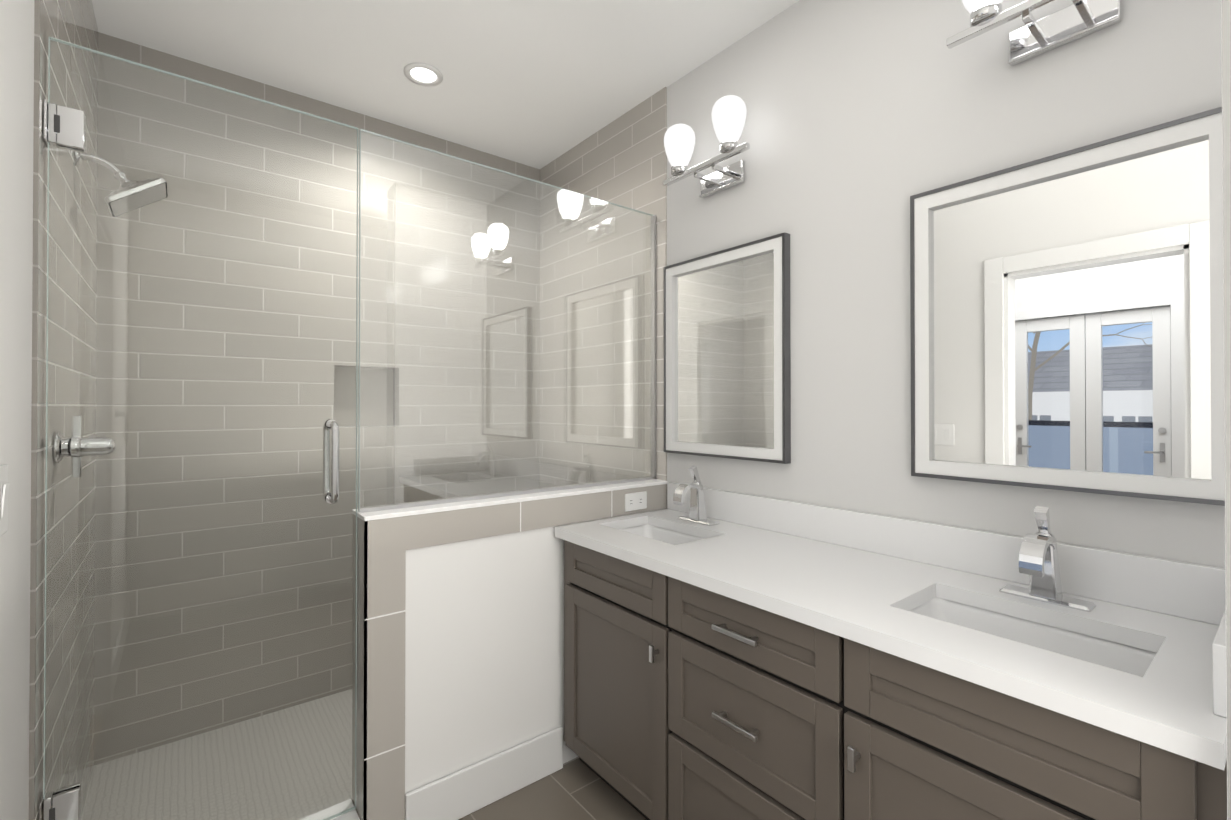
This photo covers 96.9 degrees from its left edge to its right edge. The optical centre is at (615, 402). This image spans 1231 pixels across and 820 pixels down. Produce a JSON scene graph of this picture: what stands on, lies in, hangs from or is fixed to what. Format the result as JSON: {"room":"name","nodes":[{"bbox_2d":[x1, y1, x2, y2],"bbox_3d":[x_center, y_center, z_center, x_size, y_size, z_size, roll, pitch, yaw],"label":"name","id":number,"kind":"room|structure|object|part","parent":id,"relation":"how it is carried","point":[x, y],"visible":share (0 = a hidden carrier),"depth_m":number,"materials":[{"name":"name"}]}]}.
{"room":"bathroom","nodes":[
{"label":"bathroom","id":0,"kind":"room"},
{"bbox_2d":[0,0,33,819],"bbox_3d":[-0.504,-0.030,0.127,0.120,2.740,2.630,0,0,-39],"label":"wall","id":1,"kind":"structure","parent":0,"point":[16,125],"depth_m":1.08,"materials":[{"name":"white paint"}]},
{"bbox_2d":[0,464,9,535],"bbox_3d":[-1.085,0.171,0.961,0.012,0.121,0.064,0,0,-39],"label":"switch plate","id":2,"kind":"object","parent":1,"relation":"attached to","point":[4,487],"visible":0.98,"depth_m":0.96,"materials":[{"name":"white plastic"}]},
{"bbox_2d":[29,0,97,819],"bbox_3d":[-1.653,-0.020,1.576,0.128,2.740,1.070,0,0,-39],"label":"wall tiles","id":3,"kind":"structure","parent":1,"relation":"attached to","point":[72,21],"depth_m":1.46,"materials":[{"name":"grey tile"}]},
{"bbox_2d":[53,415,115,477],"bbox_3d":[-1.369,0.114,1.412,0.114,0.160,0.080,0,0,-39],"label":"shower valve","id":4,"kind":"object","parent":3,"relation":"attached to","point":[59,451],"depth_m":1.39,"materials":[{"name":"silver metal"}]},
{"bbox_2d":[74,151,167,216],"bbox_3d":[-1.518,-0.675,1.682,0.210,0.179,0.164,0,0,-39],"label":"shower head","id":5,"kind":"object","parent":3,"relation":"attached to","point":[136,197],"depth_m":1.67},
{"bbox_2d":[94,32,539,765],"bbox_3d":[-1.230,-0.013,2.674,2.160,2.740,0.120,0,0,-39],"label":"wall tile","id":6,"kind":"structure","parent":0,"point":[238,526],"depth_m":2.35,"materials":[{"name":"grey tile"}]},
{"bbox_2d":[335,365,398,426],"bbox_3d":[-1.221,-0.028,2.662,0.293,0.290,0.090,0,0,-39],"label":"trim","id":7,"kind":"structure","parent":6,"relation":"attached to","point":[394,390],"depth_m":2.75,"materials":[{"name":"grey tile"}]},
{"bbox_2d":[92,0,798,168],"bbox_3d":[-0.039,-1.443,1.190,2.160,0.100,3.940,0,0,-39],"label":"ceiling","id":8,"kind":"structure","parent":0,"point":[538,84],"depth_m":2.15,"materials":[{"name":"white paint"}]},
{"bbox_2d":[404,63,442,85],"bbox_3d":[-0.810,-1.380,2.302,0.156,0.009,0.156,0,0,-39],"label":"recessed light","id":9,"kind":"object","parent":8,"relation":"in","point":[423,74],"visible":1,"depth_m":2.30,"materials":[{"name":"white"}]},
{"bbox_2d":[352,484,666,819],"bbox_3d":[-0.300,0.853,2.041,1.232,1.000,0.140,0,0,-39],"label":"wall","id":10,"kind":"structure","parent":0,"point":[460,662],"depth_m":1.78,"materials":[{"name":"white paint"}]},
{"bbox_2d":[299,799,360,819],"bbox_3d":[-1.045,1.295,1.445,0.672,0.108,0.156,0,0,-39],"label":"sill","id":11,"kind":"structure","parent":10,"relation":"attached to","point":[352,815],"depth_m":1.65,"materials":[{"name":"white stone"}]},
{"bbox_2d":[405,727,562,819],"bbox_3d":[-0.419,1.277,1.845,0.568,0.150,0.014,0,0,-39],"label":"baseboard","id":12,"kind":"structure","parent":10,"relation":"attached to","point":[462,793],"depth_m":1.81,"materials":[{"name":"white"}]},
{"bbox_2d":[364,491,611,760],"bbox_3d":[-0.375,0.703,1.892,0.927,0.702,0.001,0,0,-39],"label":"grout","id":13,"kind":"object","parent":10,"relation":"attached to","point":[405,610],"depth_m":1.65,"materials":[{"name":"white paint"}]},
{"bbox_2d":[352,479,667,520],"bbox_3d":[-0.302,0.346,2.045,1.234,0.014,0.149,0,0,-39],"label":"sill","id":14,"kind":"structure","parent":10,"relation":"on","point":[401,512],"depth_m":1.88,"materials":[{"name":"white stone"}]},
{"bbox_2d":[38,37,655,819],"bbox_3d":[-0.569,0.198,1.844,1.902,2.073,0.140,0,0,-39],"label":"glass","id":15,"kind":"object","parent":14,"relation":"on","point":[64,125],"visible":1,"depth_m":1.69,"materials":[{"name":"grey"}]},
{"bbox_3d":[-1.050,0.195,1.461,0.662,2.072,0.010,0,0,-39],"label":"door","id":16,"kind":"part","parent":15,"relation":"part of","materials":[{"name":"clear glass"}]},
{"bbox_3d":[-0.847,0.175,1.623,0.030,0.250,0.140,0,0,-39],"label":"handle","id":17,"kind":"part","parent":15,"relation":"part of","materials":[{"name":"silver metal"}]},
{"bbox_3d":[-0.306,-0.250,2.056,1.226,1.174,0.010,0,0,-39],"label":"panel","id":18,"kind":"part","parent":15,"relation":"part of","materials":[{"name":"clear glass"}]},
{"bbox_2d":[625,491,646,511],"bbox_3d":[0.086,0.410,2.257,0.116,0.072,0.007,0,0,-39],"label":"electrical outlet plate","id":19,"kind":"object","parent":10,"relation":"attached to","point":[636,501],"visible":1,"depth_m":2.25,"materials":[{"name":"white plastic"}]},
{"bbox_2d":[459,758,646,819],"bbox_3d":[0.344,1.395,0.786,2.040,0.100,2.620,0,0,-39],"label":"floor","id":20,"kind":"structure","parent":0,"point":[577,789],"depth_m":1.84,"materials":[{"name":"beige tile"}]},
{"bbox_2d":[555,514,1226,819],"bbox_3d":[0.514,0.919,1.535,0.600,0.858,1.640,0,0,-39],"label":"bathroom vanity","id":21,"kind":"object","parent":20,"relation":"on","point":[728,655],"depth_m":1.21,"materials":[{"name":"brown"}]},
{"bbox_2d":[587,518,738,553],"bbox_3d":[0.161,0.552,1.976,0.290,0.142,0.450,0,0,-39],"label":"sink","id":22,"kind":"object","parent":21,"relation":"in","point":[651,532],"depth_m":2.01,"materials":[{"name":"white ceramic"}]},
{"bbox_2d":[871,586,1186,701],"bbox_3d":[0.834,0.546,1.131,0.290,0.142,0.450,0,0,-39],"label":"sink","id":23,"kind":"object","parent":21,"relation":"in","point":[1135,663],"depth_m":1.12,"materials":[{"name":"white ceramic"}]},
{"bbox_2d":[667,0,1224,567],"bbox_3d":[1.092,-0.021,1.398,0.120,2.740,2.630,0,0,-39],"label":"wall","id":24,"kind":"structure","parent":0,"point":[865,120],"depth_m":1.66,"materials":[{"name":"white paint"}]},
{"bbox_2d":[540,87,666,508],"bbox_3d":[-0.064,-0.011,2.842,0.128,2.740,1.070,0,0,-39],"label":"wall tile","id":25,"kind":"structure","parent":24,"relation":"attached to","point":[621,160],"depth_m":2.71,"materials":[{"name":"grey tile"}]},
{"bbox_2d":[663,95,749,198],"bbox_3d":[0.354,-0.965,2.088,0.180,0.268,0.420,0,0,-39],"label":"sconce","id":26,"kind":"object","parent":24,"relation":"attached to","point":[728,114],"visible":0.96,"depth_m":2.08,"materials":[{"name":"white glass"}]},
{"bbox_3d":[0.333,-1.015,2.072,0.126,0.168,0.376,0,0,-39],"label":"lamp shade","id":27,"kind":"part","parent":26,"relation":"part of","materials":[{"name":"white glass"}]},
{"bbox_2d":[663,232,790,463],"bbox_3d":[0.409,-0.186,2.131,0.034,0.800,0.605,0,0,-39],"label":"mirror","id":28,"kind":"object","parent":24,"relation":"attached to","point":[727,353],"visible":0.98,"depth_m":2.09,"materials":[{"name":"silver metal"}]},
{"bbox_3d":[0.417,-0.186,2.137,0.010,0.710,0.515,0,0,-39],"label":"glass","id":29,"kind":"part","parent":28,"relation":"part of","materials":[{"name":"silver metal"}]},
{"bbox_2d":[947,0,1120,65],"bbox_3d":[1.011,-0.995,1.263,0.180,0.268,0.420,0,0,-39],"label":"sconce","id":30,"kind":"object","parent":24,"relation":"attached to","point":[1075,21],"visible":1,"depth_m":1.31,"materials":[{"name":"silver metal"}]},
{"bbox_3d":[0.990,-1.045,1.247,0.126,0.168,0.376,0,0,-39],"label":"lamp shade","id":31,"kind":"part","parent":30,"relation":"part of","materials":[{"name":"white glass"}]},
{"bbox_2d":[910,107,1224,505],"bbox_3d":[1.052,-0.192,1.324,0.034,0.800,0.627,0,0,-39],"label":"mirror","id":32,"kind":"object","parent":24,"relation":"attached to","point":[1066,322],"visible":0.94,"depth_m":1.28,"materials":[{"name":"silver metal"}]},
{"bbox_2d":[1221,0,1230,819],"bbox_3d":[1.073,-0.025,0.828,0.620,2.740,0.163,0,0,-39],"label":"wall","id":33,"kind":"structure","parent":0,"point":[1226,80],"depth_m":0.70,"materials":[{"name":"white paint"}]},
{"label":"outside","id":34,"kind":"structure","parent":0,"visible":0},
{"bbox_2d":[81,689,351,819],"bbox_3d":[-0.899,1.403,2.250,1.920,0.104,0.940,0,0,-39],"label":"floor","id":35,"kind":"structure","parent":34,"point":[174,755],"depth_m":1.98,"materials":[{"name":"grey tile"}]}
]}

